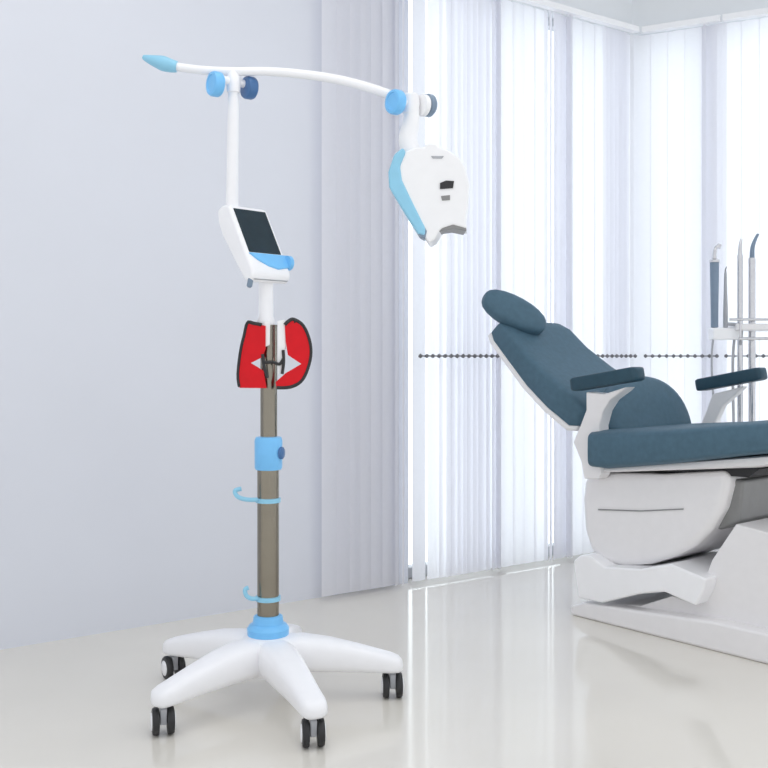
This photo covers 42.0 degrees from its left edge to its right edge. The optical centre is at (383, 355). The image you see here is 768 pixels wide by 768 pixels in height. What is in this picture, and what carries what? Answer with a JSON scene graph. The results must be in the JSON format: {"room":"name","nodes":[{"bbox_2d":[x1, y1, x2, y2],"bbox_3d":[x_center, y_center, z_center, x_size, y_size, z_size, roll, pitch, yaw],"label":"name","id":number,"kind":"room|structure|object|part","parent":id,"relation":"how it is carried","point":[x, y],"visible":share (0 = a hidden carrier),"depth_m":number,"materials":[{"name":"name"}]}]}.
{"room":"dental treatment room","nodes":[
{"label":"dental treatment room","id":0,"kind":"room"},
{"bbox_2d":[0,0,407,649],"bbox_3d":[-1.786,-0.575,3.160,4.528,3.150,0.160,0,0,-35],"label":"wall","id":1,"kind":"structure","parent":0,"point":[128,432],"depth_m":3.71,"materials":[{"name":"paint"}]},
{"bbox_2d":[322,0,403,596],"bbox_3d":[-0.069,-0.354,4.195,0.448,2.672,0.087,0,0,-35],"label":"vertical blind","id":2,"kind":"object","parent":1,"relation":"attached to","point":[360,38],"visible":1,"depth_m":4.20,"materials":[{"name":"fabric"}]},
{"bbox_2d":[408,18,552,578],"bbox_3d":[0.645,-0.345,4.901,1.452,2.690,0.060,0,0,-35],"label":"window","id":3,"kind":"structure","parent":1,"relation":"in","point":[409,565],"depth_m":4.54,"materials":[{"name":"clear glass"}]},
{"bbox_2d":[412,0,500,581],"bbox_3d":[0.335,-0.354,4.492,0.522,2.672,0.102,0,0,-35],"label":"vertical blind","id":4,"kind":"object","parent":3,"relation":"attached to","point":[464,36],"visible":0.9,"depth_m":4.49,"materials":[{"name":"fabric"}]},
{"bbox_3d":[0.353,0.000,4.460,0.499,0.021,0.018,0,0,-35],"label":"bead chain","id":5,"kind":"part","parent":4,"relation":"part of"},
{"bbox_2d":[501,0,638,566],"bbox_3d":[0.917,-0.354,4.907,0.921,2.672,0.104,0,0,-35],"label":"vertical blind","id":6,"kind":"object","parent":3,"relation":"attached to","point":[591,63],"visible":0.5,"depth_m":4.85,"materials":[{"name":"fabric"}]},
{"bbox_3d":[0.931,-1.675,4.877,0.904,0.030,0.040,0,0,-35],"label":"head rail","id":7,"kind":"part","parent":6,"relation":"part of","materials":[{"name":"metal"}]},
{"bbox_3d":[0.933,0.000,4.873,0.888,0.021,0.018,0,0,-35],"label":"bead chain","id":8,"kind":"part","parent":6,"relation":"part of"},
{"bbox_2d":[508,0,631,34],"bbox_3d":[0.679,-1.920,4.913,1.522,0.460,0.160,0,0,-35],"label":"trim","id":9,"kind":"structure","parent":1,"relation":"attached to","point":[621,10],"depth_m":5.13,"materials":[{"name":"paint"}]},
{"bbox_2d":[0,552,767,767],"bbox_3d":[-0.607,1.050,1.604,9.786,0.100,8.207,0,0,0],"label":"floor","id":10,"kind":"structure","parent":0,"point":[499,670],"depth_m":2.94,"materials":[{"name":"beige tile"}]},
{"bbox_2d":[142,55,469,747],"bbox_3d":[-0.224,0.063,2.904,0.953,1.873,0.768,0,0,0],"label":"lamp stand","id":11,"kind":"object","parent":10,"relation":"on","point":[429,183],"visible":1,"depth_m":2.87,"materials":[{"name":"white plastic"}]},
{"bbox_3d":[-0.518,0.866,3.014,0.369,0.115,0.108,0,0,32],"label":"leg","id":12,"kind":"part","parent":11,"relation":"part of","materials":[{"name":"white plastic"}]},
{"bbox_3d":[-0.479,0.866,2.747,0.108,0.115,0.360,0,0,43],"label":"leg","id":13,"kind":"part","parent":11,"relation":"part of","materials":[{"name":"white plastic"}]},
{"bbox_3d":[-0.483,-0.780,2.871,0.032,0.072,0.072,0,0,-37],"label":"knob","id":14,"kind":"part","parent":11,"relation":"part of","materials":[{"name":"blue plastic"}]},
{"bbox_3d":[-0.394,-0.784,2.924,0.032,0.066,0.066,0,0,-37],"label":"knob","id":15,"kind":"part","parent":11,"relation":"part of","materials":[{"name":"blue plastic"}]},
{"bbox_2d":[247,278,252,287],"bbox_3d":[-0.378,-0.206,2.824,0.020,0.028,0.016,0,0,0],"label":"knob","id":16,"kind":"object","parent":11,"relation":"attached to","point":[249,280],"depth_m":2.82,"materials":[{"name":"plastic"}]},
{"bbox_3d":[-0.329,-0.269,2.877,0.037,0.051,0.139,0,0,43],"label":"blue panel","id":17,"kind":"part","parent":11,"relation":"part of","materials":[{"name":"blue plastic"}]},
{"bbox_2d":[236,317,312,389],"bbox_3d":[-0.316,-0.007,2.903,0.219,0.207,0.101,0,0,0],"label":"glasses","id":18,"kind":"object","parent":11,"relation":"attached to","point":[292,334],"visible":1,"depth_m":2.87,"materials":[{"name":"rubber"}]},
{"bbox_3d":[-0.295,0.280,2.887,0.014,0.036,0.036,0,0,11],"label":"clamp knob","id":19,"kind":"part","parent":11,"relation":"part of","materials":[{"name":"blue plastic"}]},
{"bbox_3d":[-0.281,-0.272,2.929,0.044,0.044,0.020,0,0,43],"label":"knob","id":20,"kind":"part","parent":11,"relation":"part of","materials":[{"name":"blue plastic"}]},
{"bbox_3d":[-0.245,0.866,2.698,0.108,0.115,0.380,0,0,-24],"label":"leg","id":21,"kind":"part","parent":11,"relation":"part of","materials":[{"name":"white plastic"}]},
{"bbox_3d":[-0.315,0.866,3.097,0.108,0.115,0.340,0,0,6],"label":"leg","id":22,"kind":"part","parent":11,"relation":"part of","materials":[{"name":"white plastic"}]},
{"bbox_3d":[-0.127,0.866,2.905,0.365,0.115,0.110,0,0,0],"label":"leg","id":23,"kind":"part","parent":11,"relation":"part of","materials":[{"name":"white plastic"}]},
{"bbox_3d":[0.034,-0.730,2.876,0.032,0.072,0.072,0,0,-37],"label":"knob","id":24,"kind":"part","parent":11,"relation":"part of","materials":[{"name":"blue plastic"}]},
{"bbox_2d":[419,94,430,116],"bbox_3d":[0.112,-0.729,2.910,0.018,0.064,0.064,0,0,-37],"label":"washer","id":25,"kind":"object","parent":11,"relation":"in","point":[424,99],"depth_m":2.90,"materials":[{"name":"white plastic"}]},
{"bbox_3d":[0.130,-0.732,2.925,0.025,0.066,0.066,0,0,-37],"label":"knob","id":26,"kind":"part","parent":11,"relation":"part of","materials":[{"name":"plastic"}]},
{"bbox_2d":[481,289,767,663],"bbox_3d":[1.257,0.359,3.740,0.772,1.281,1.824,0,0,-40],"label":"dental chair","id":27,"kind":"object","parent":10,"relation":"on","point":[664,491],"visible":1,"depth_m":3.63,"materials":[{"name":"plastic"}]},
{"bbox_3d":[0.801,0.069,4.189,0.550,0.429,0.516,0,0,-40],"label":"backrest","id":28,"kind":"part","parent":27,"relation":"part of","materials":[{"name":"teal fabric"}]},
{"bbox_3d":[0.825,0.086,3.709,0.072,0.094,0.305,0,0,-40],"label":"armrest","id":29,"kind":"part","parent":27,"relation":"part of","materials":[{"name":"blue leather"}]},
{"bbox_2d":[603,376,690,428],"bbox_3d":[1.041,0.210,4.020,0.550,0.260,0.155,0,0,-40],"label":"lumbar cushion","id":30,"kind":"object","parent":27,"relation":"on","point":[652,402],"depth_m":3.97,"materials":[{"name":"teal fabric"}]},
{"bbox_3d":[1.389,0.950,3.542,0.620,0.100,1.350,0,0,-40],"label":"plate","id":31,"kind":"part","parent":27,"relation":"part of","materials":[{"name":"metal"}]},
{"bbox_3d":[1.388,0.293,3.525,0.685,0.262,1.205,0,0,-40],"label":"seat","id":32,"kind":"part","parent":27,"relation":"part of","materials":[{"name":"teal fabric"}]},
{"bbox_2d":[604,454,767,471],"bbox_3d":[1.391,0.349,3.556,0.620,0.198,1.190,0,0,-40],"label":"base","id":33,"kind":"object","parent":27,"relation":"on","point":[612,462],"depth_m":3.47,"materials":[{"name":"plastic"}]},
{"bbox_3d":[1.418,0.096,4.092,0.072,0.100,0.301,0,0,-40],"label":"armrest","id":34,"kind":"part","parent":27,"relation":"part of","materials":[{"name":"blue leather"}]},
{"bbox_2d":[708,233,767,550],"bbox_3d":[1.694,0.221,4.560,0.424,1.558,0.280,0,0,0],"label":"dental instrument stand","id":35,"kind":"object","parent":10,"relation":"on","point":[734,331],"visible":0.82,"depth_m":4.54,"materials":[{"name":"plastic"}]},
{"bbox_2d":[709,243,721,327],"bbox_3d":[1.507,-0.320,4.548,0.053,0.383,0.046,0,0,27],"label":"handpiece","id":36,"kind":"object","parent":35,"relation":"on","point":[714,262],"visible":1,"depth_m":4.54,"materials":[{"name":"plastic"}]},
{"bbox_2d":[723,267,727,327],"bbox_3d":[1.554,-0.268,4.550,0.022,0.278,0.022,0,0,0],"label":"dental scaler","id":37,"kind":"object","parent":35,"relation":"on","point":[725,299],"visible":1,"depth_m":4.54,"materials":[{"name":"grey plastic"}]},
{"bbox_3d":[1.620,-0.040,4.550,0.025,0.840,0.024,0,0,0],"label":"instrument arm","id":38,"kind":"part","parent":35,"relation":"part of","materials":[{"name":"silver metal"}]},
{"bbox_2d":[723,318,767,339],"bbox_3d":[1.727,-0.120,4.569,0.360,0.100,0.202,0,0,0],"label":"tray","id":39,"kind":"object","parent":35,"relation":"on","point":[734,331],"depth_m":4.48,"materials":[{"name":"silver metal"}]},
{"bbox_3d":[1.674,-0.033,4.550,0.033,0.826,0.032,0,0,0],"label":"instrument arm","id":40,"kind":"part","parent":35,"relation":"part of","materials":[{"name":"silver metal"}]},
{"bbox_2d":[630,35,638,366],"bbox_3d":[1.288,-0.345,5.334,0.222,2.690,0.152,0,0,19],"label":"trim","id":41,"kind":"structure","parent":0,"point":[631,36],"depth_m":5.26,"materials":[{"name":"ceramic"}]},
{"bbox_2d":[632,0,767,35],"bbox_3d":[2.741,-1.920,4.608,3.250,0.460,0.160,0,0,27],"label":"trim","id":42,"kind":"structure","parent":0,"point":[644,12],"depth_m":5.14,"materials":[{"name":"paint"}]},
{"bbox_2d":[634,15,726,422],"bbox_3d":[1.501,-0.354,5.086,0.467,2.672,0.100,0,0,27],"label":"vertical blind","id":43,"kind":"object","parent":42,"relation":"hanging from","point":[680,76],"visible":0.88,"depth_m":5.09,"materials":[{"name":"fabric"}]},
{"bbox_3d":[1.500,-1.675,5.052,0.387,0.030,0.040,0,0,27],"label":"head rail","id":44,"kind":"part","parent":43,"relation":"part of","materials":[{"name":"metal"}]},
{"bbox_3d":[1.497,0.000,5.048,0.370,0.021,0.018,0,0,27],"label":"bead chain","id":45,"kind":"part","parent":43,"relation":"part of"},
{"bbox_2d":[722,7,767,421],"bbox_3d":[2.451,-0.354,4.574,1.734,2.672,0.063,0,0,27],"label":"vertical blind","id":46,"kind":"object","parent":42,"relation":"hanging from","point":[747,40],"visible":0.59,"depth_m":4.94,"materials":[{"name":"fabric"}]},
{"bbox_3d":[2.448,-1.675,4.562,1.729,0.030,0.040,0,0,27],"label":"head rail","id":47,"kind":"part","parent":46,"relation":"part of","materials":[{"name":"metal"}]},
{"bbox_3d":[2.446,0.000,4.558,1.713,0.021,0.018,0,0,27],"label":"bead chain","id":48,"kind":"part","parent":46,"relation":"part of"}
]}

